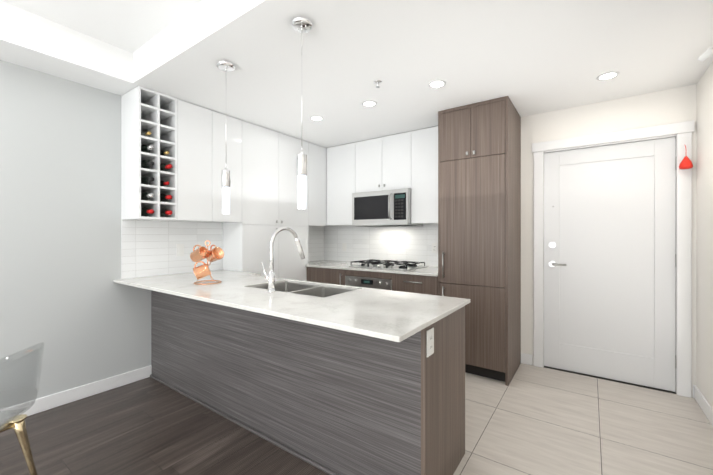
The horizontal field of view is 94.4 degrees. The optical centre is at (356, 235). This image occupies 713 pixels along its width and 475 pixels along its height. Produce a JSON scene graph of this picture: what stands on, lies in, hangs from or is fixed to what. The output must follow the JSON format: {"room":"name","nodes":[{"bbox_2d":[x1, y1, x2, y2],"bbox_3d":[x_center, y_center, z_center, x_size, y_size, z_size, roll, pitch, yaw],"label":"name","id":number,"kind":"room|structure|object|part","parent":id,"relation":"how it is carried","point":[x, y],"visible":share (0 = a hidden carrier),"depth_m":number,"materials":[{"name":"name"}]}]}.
{"room":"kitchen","nodes":[
{"label":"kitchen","id":0,"kind":"room"},
{"bbox_2d":[0,0,132,93],"bbox_3d":[-2.806,-1.379,1.249,0.335,0.440,3.340,0,0,35],"label":"ceiling","id":1,"kind":"structure","parent":0,"point":[30,40],"depth_m":2.22,"materials":[{"name":"white paint"}]},
{"bbox_2d":[0,60,150,408],"bbox_3d":[-2.232,-0.175,2.437,0.100,2.850,6.140,0,0,35],"label":"wall","id":2,"kind":"structure","parent":0,"point":[75,308],"depth_m":2.44,"materials":[{"name":"grey paint"}]},
{"bbox_2d":[0,365,151,424],"bbox_3d":[-2.860,1.201,1.454,0.012,0.100,3.609,0,0,35],"label":"baseboard","id":3,"kind":"structure","parent":2,"relation":"attached to","point":[45,403],"depth_m":2.52,"materials":[{"name":"white paint"}]},
{"bbox_2d":[154,98,245,225],"bbox_3d":[-1.470,-0.644,3.139,0.328,1.028,0.652,0,0,35],"label":"upper cabinet","id":4,"kind":"object","parent":2,"relation":"attached to","point":[193,143],"depth_m":2.93,"materials":[{"name":"white wood"}]},
{"bbox_2d":[121,220,437,278],"bbox_3d":[-0.392,0.116,3.205,2.016,0.493,2.559,0,0,35],"label":"backsplash","id":5,"kind":"structure","parent":2,"relation":"attached to","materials":[{"name":"tile"}]},
{"bbox_2d":[432,243,437,252],"bbox_3d":[0.909,0.149,3.840,0.072,0.116,0.008,0,0,35],"label":"electrical outlet","id":6,"kind":"object","parent":5,"relation":"attached to","point":[434,247],"visible":1,"depth_m":3.83,"materials":[{"name":"white plastic"}]},
{"bbox_2d":[310,143,325,225],"bbox_3d":[-0.629,-0.645,4.327,0.328,1.028,0.338,0,0,35],"label":"upper cabinet","id":7,"kind":"object","parent":2,"relation":"attached to","point":[317,153],"depth_m":4.23,"materials":[{"name":"white wood"}]},
{"bbox_2d":[1,0,202,52],"bbox_3d":[-1.304,-1.493,0.186,3.345,0.210,3.340,0,0,35],"label":"ceiling","id":8,"kind":"structure","parent":0,"point":[132,26],"depth_m":2.09,"materials":[{"name":"white paint"}]},
{"bbox_2d":[0,363,712,474],"bbox_3d":[-0.580,1.291,1.272,4.145,0.080,6.145,0,0,35],"label":"floor","id":9,"kind":"structure","parent":0,"point":[531,420],"depth_m":2.06,"materials":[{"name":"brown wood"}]},
{"bbox_2d":[0,342,43,474],"bbox_3d":[-1.577,0.854,1.203,0.549,0.797,0.504,0,0,-10],"label":"chair","id":10,"kind":"object","parent":9,"relation":"on","point":[16,423],"visible":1,"depth_m":1.40,"materials":[{"name":"clear plastic"}]},
{"bbox_2d":[150,290,189,397],"bbox_3d":[-1.392,0.816,2.981,0.640,0.868,0.538,0,0,35],"label":"base cabinet","id":11,"kind":"object","parent":9,"relation":"on","point":[170,314],"depth_m":2.72,"materials":[{"name":"grey wood"}]},
{"bbox_2d":[190,298,245,417],"bbox_3d":[-0.935,0.816,2.658,0.478,0.868,0.538,0,0,35],"label":"base cabinet","id":12,"kind":"object","parent":9,"relation":"on","point":[208,322],"depth_m":2.39,"materials":[{"name":"grey wood"}]},
{"bbox_2d":[226,322,281,437],"bbox_3d":[-0.585,0.951,2.410,0.380,0.600,0.538,0,0,35],"label":"base cabinet","id":13,"kind":"object","parent":9,"relation":"on","point":[244,342],"depth_m":2.15,"materials":[{"name":"grey wood"}]},
{"bbox_2d":[222,122,309,277],"bbox_3d":[-1.004,0.046,3.798,0.328,2.408,0.960,0,0,35],"label":"tall cabinet","id":14,"kind":"object","parent":9,"relation":"on","point":[271,177],"depth_m":3.61,"materials":[{"name":"white wood"}]},
{"bbox_2d":[262,330,305,461],"bbox_3d":[-0.253,0.951,2.175,0.435,0.600,0.538,0,0,35],"label":"base cabinet","id":15,"kind":"object","parent":9,"relation":"on","point":[284,354],"depth_m":1.94,"materials":[{"name":"grey wood"}]},
{"bbox_2d":[306,266,345,281],"bbox_3d":[-0.170,0.815,4.176,0.598,0.868,0.716,0,0,35],"label":"base cabinet","id":16,"kind":"object","parent":9,"relation":"on","point":[311,271],"depth_m":3.88,"materials":[{"name":"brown wood"}]},
{"bbox_2d":[346,270,389,285],"bbox_3d":[0.318,0.816,3.831,0.597,0.868,0.716,0,0,35],"label":"oven","id":17,"kind":"object","parent":9,"relation":"on","point":[368,276],"depth_m":3.53,"materials":[{"name":"grey metal"}]},
{"bbox_2d":[306,306,469,474],"bbox_3d":[0.181,0.817,1.859,0.684,0.868,0.563,0,0,35],"label":"base cabinet","id":18,"kind":"object","parent":9,"relation":"on","point":[319,359],"depth_m":1.62,"materials":[{"name":"grey wood"}]},
{"bbox_2d":[114,270,477,341],"bbox_3d":[-0.631,0.373,2.341,2.620,0.020,0.983,0,0,35],"label":"countertop","id":19,"kind":"structure","parent":18,"relation":"on","point":[388,313],"depth_m":1.84,"materials":[{"name":"white stone"}]},
{"bbox_2d":[190,240,223,284],"bbox_3d":[-1.132,0.200,2.498,0.240,0.325,0.227,0,0,35],"label":"mug tree","id":20,"kind":"object","parent":19,"relation":"on","point":[198,255],"visible":1,"depth_m":2.47,"materials":[{"name":"orange metal"}]},
{"bbox_2d":[190,245,206,261],"bbox_3d":[-1.191,0.138,2.510,0.131,0.135,0.115,0,0,35],"label":"mug","id":21,"kind":"object","parent":20,"relation":"on","point":[200,254],"depth_m":2.48,"materials":[{"name":"orange metal"}]},
{"bbox_2d":[193,261,210,279],"bbox_3d":[-1.149,0.261,2.453,0.126,0.141,0.133,0,0,35],"label":"mug","id":22,"kind":"object","parent":20,"relation":"on","point":[202,271],"depth_m":2.42,"materials":[{"name":"orange metal"}]},
{"bbox_2d":[206,244,223,261],"bbox_3d":[-1.067,0.136,2.487,0.122,0.134,0.096,0,0,35],"label":"mug","id":23,"kind":"object","parent":20,"relation":"on","point":[216,253],"depth_m":2.49,"materials":[{"name":"orange metal"}]},
{"bbox_2d":[261,226,304,291],"bbox_3d":[-0.493,0.151,2.256,0.118,0.422,0.329,0,0,35],"label":"faucet","id":24,"kind":"object","parent":19,"relation":"on","point":[270,277],"visible":0.98,"depth_m":2.13,"materials":[{"name":"silver metal"}]},
{"bbox_2d":[427,327,433,357],"bbox_3d":[0.330,0.476,1.470,0.008,0.116,0.072,0,0,35],"label":"outlet","id":25,"kind":"object","parent":18,"relation":"attached to","point":[430,341],"visible":1,"depth_m":1.47,"materials":[{"name":"white plastic"}]},
{"bbox_2d":[390,274,437,289],"bbox_3d":[0.763,0.816,3.516,0.493,0.868,0.716,0,0,35],"label":"base cabinet","id":26,"kind":"object","parent":9,"relation":"on","point":[411,281],"depth_m":3.22,"materials":[{"name":"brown wood"}]},
{"bbox_2d":[310,258,437,277],"bbox_3d":[0.138,0.405,3.951,2.016,0.087,0.728,0,0,35],"label":"countertop","id":27,"kind":"structure","parent":26,"relation":"on","point":[430,271],"depth_m":3.61,"materials":[{"name":"white stone"}]},
{"bbox_2d":[348,259,427,270],"bbox_3d":[0.358,0.332,3.795,0.760,0.059,0.510,0,0,35],"label":"cooktop","id":28,"kind":"object","parent":27,"relation":"in","point":[384,264],"visible":1,"depth_m":3.71,"materials":[{"name":"silver metal"}]},
{"bbox_3d":[0.358,0.356,3.795,0.760,0.011,0.510,0,0,35],"label":"plate","id":29,"kind":"part","parent":28,"relation":"part of","materials":[{"name":"silver metal"}]},
{"bbox_2d":[438,96,520,385],"bbox_3d":[1.187,0.046,3.162,0.604,2.408,0.613,0,0,35],"label":"tall cabinet","id":30,"kind":"object","parent":9,"relation":"on","point":[479,144],"depth_m":2.89,"materials":[{"name":"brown wood"}]},
{"bbox_2d":[116,0,712,147],"bbox_3d":[0.343,-1.380,2.660,3.845,0.440,2.600,0,0,35],"label":"ceiling","id":31,"kind":"structure","parent":0,"point":[529,57],"depth_m":2.18,"materials":[{"name":"white paint"}]},
{"bbox_2d":[216,60,234,213],"bbox_3d":[-0.886,-0.652,2.244,0.120,1.013,0.120,0,0,35],"label":"pendant light","id":32,"kind":"object","parent":31,"relation":"hanging from","point":[225,66],"visible":1,"depth_m":2.22,"materials":[{"name":"white glass"}]},
{"bbox_2d":[291,16,312,208],"bbox_3d":[-0.298,-0.652,1.803,0.120,1.013,0.120,0,0,35],"label":"pendant light","id":33,"kind":"object","parent":31,"relation":"hanging from","point":[301,24],"visible":1,"depth_m":1.78,"materials":[{"name":"white glass"}]},
{"bbox_2d":[310,116,322,120],"bbox_3d":[-0.395,-1.156,3.267,0.132,0.007,0.132,0,0,35],"label":"recessed light","id":34,"kind":"object","parent":31,"relation":"in","point":[317,118],"visible":1,"depth_m":3.27,"materials":[{"name":"white paint"}]},
{"bbox_2d":[362,100,376,106],"bbox_3d":[0.113,-1.156,2.902,0.132,0.007,0.132,0,0,35],"label":"recessed light","id":35,"kind":"object","parent":31,"relation":"in","point":[369,103],"visible":1,"depth_m":2.90,"materials":[{"name":"white paint"}]},
{"bbox_2d":[373,80,381,87],"bbox_3d":[0.161,-1.140,2.494,0.068,0.038,0.068,0,0,35],"label":"sprinkler","id":36,"kind":"object","parent":31,"relation":"attached to","point":[377,82],"visible":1,"depth_m":2.49,"materials":[{"name":"silver metal"}]},
{"bbox_2d":[428,80,445,87],"bbox_3d":[0.617,-1.156,2.527,0.132,0.007,0.132,0,0,35],"label":"recessed light","id":37,"kind":"object","parent":31,"relation":"in","point":[437,84],"visible":1,"depth_m":2.52,"materials":[{"name":"white paint"}]},
{"bbox_2d":[597,71,618,80],"bbox_3d":[1.825,-1.156,2.398,0.132,0.007,0.132,0,0,35],"label":"recessed light","id":38,"kind":"object","parent":31,"relation":"in","point":[608,75],"visible":1,"depth_m":2.39,"materials":[{"name":"white paint"}]},
{"bbox_2d":[521,84,695,396],"bbox_3d":[1.177,-0.176,3.666,4.045,2.850,0.195,0,0,35],"label":"wall","id":39,"kind":"structure","parent":0,"point":[670,106],"depth_m":2.93,"materials":[{"name":"white paint"}]},
{"bbox_2d":[326,143,353,225],"bbox_3d":[-0.118,-0.645,4.376,0.486,1.028,0.328,0,0,35],"label":"upper cabinet","id":40,"kind":"object","parent":39,"relation":"attached to","point":[339,159],"depth_m":4.25,"materials":[{"name":"white wood"}]},
{"bbox_2d":[354,132,409,192],"bbox_3d":[0.390,-0.839,4.016,0.760,0.640,0.328,0,0,35],"label":"upper cabinet","id":41,"kind":"object","parent":39,"relation":"attached to","point":[382,163],"depth_m":3.87,"materials":[{"name":"white wood"}]},
{"bbox_2d":[352,188,422,226],"bbox_3d":[0.349,-0.315,3.958,0.756,0.403,0.458,0,0,35],"label":"microwave","id":42,"kind":"object","parent":41,"relation":"attached to","point":[383,208],"visible":0.98,"depth_m":3.79,"materials":[{"name":"silver metal"}]},
{"bbox_3d":[0.374,-0.324,3.698,0.024,0.307,0.061,0,0,35],"label":"handle","id":43,"kind":"part","parent":42,"relation":"part of","materials":[{"name":"silver metal"}]},
{"bbox_2d":[410,126,437,225],"bbox_3d":[0.888,-0.644,3.664,0.460,1.028,0.328,0,0,35],"label":"upper cabinet","id":44,"kind":"object","parent":39,"relation":"attached to","point":[423,142],"depth_m":3.57,"materials":[{"name":"white wood"}]},
{"bbox_2d":[544,137,675,391],"bbox_3d":[2.170,0.231,2.887,0.923,2.022,0.054,0,0,35],"label":"door","id":45,"kind":"structure","parent":39,"relation":"in","point":[610,286],"depth_m":2.85,"materials":[{"name":"white paint"}]},
{"bbox_2d":[549,206,565,267],"bbox_3d":[1.858,0.012,3.057,0.142,0.580,0.057,0,0,35],"label":"door handle","id":46,"kind":"object","parent":45,"relation":"attached to","point":[552,264],"depth_m":3.08,"materials":[{"name":"silver metal"}]},
{"bbox_3d":[2.529,0.215,2.608,0.014,1.674,0.014,0,0,35],"label":"door hinges","id":47,"kind":"part","parent":45,"relation":"part of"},
{"bbox_2d":[544,366,675,393],"bbox_3d":[2.174,1.258,2.903,0.915,0.024,0.099,0,0,35],"label":"door sill","id":48,"kind":"structure","parent":39,"relation":"attached to","point":[611,380],"depth_m":2.83,"materials":[{"name":"grey"}]},
{"bbox_2d":[532,120,694,397],"bbox_3d":[2.167,0.185,2.893,1.107,2.130,0.124,0,0,35],"label":"door frame","id":49,"kind":"structure","parent":39,"relation":"attached to","point":[682,131],"depth_m":2.60,"materials":[{"name":"white paint"}]},
{"bbox_2d":[679,146,692,168],"bbox_3d":[2.517,-0.603,2.522,0.080,0.197,0.081,0,0,35],"label":"hanging ornament","id":50,"kind":"object","parent":49,"relation":"hanging from","point":[686,163],"visible":0.98,"depth_m":2.50,"materials":[{"name":"red"}]},
{"bbox_2d":[696,61,712,408],"bbox_3d":[2.336,-0.175,1.976,0.200,2.850,1.225,0,0,35],"label":"wall","id":51,"kind":"structure","parent":0,"point":[704,234],"depth_m":2.35,"materials":[{"name":"white paint"}]},
{"bbox_2d":[693,385,712,425],"bbox_3d":[2.245,1.200,2.041,0.020,0.100,1.224,0,0,35],"label":"baseboard","id":52,"kind":"structure","parent":51,"relation":"attached to","point":[704,405],"depth_m":2.33,"materials":[{"name":"white paint"}]},
{"bbox_3d":[0.580,-0.173,-0.362,0.365,2.850,4.620,0,0,35],"label":"wall","id":53,"kind":"structure","parent":0,"visible":0},
{"bbox_2d":[698,46,712,62],"bbox_3d":[1.729,-0.895,1.630,0.063,0.068,0.060,0,0,35],"label":"sensor","id":54,"kind":"object","parent":53,"relation":"attached to","point":[705,55],"visible":1,"depth_m":1.62,"materials":[{"name":"white plastic"}]}
]}

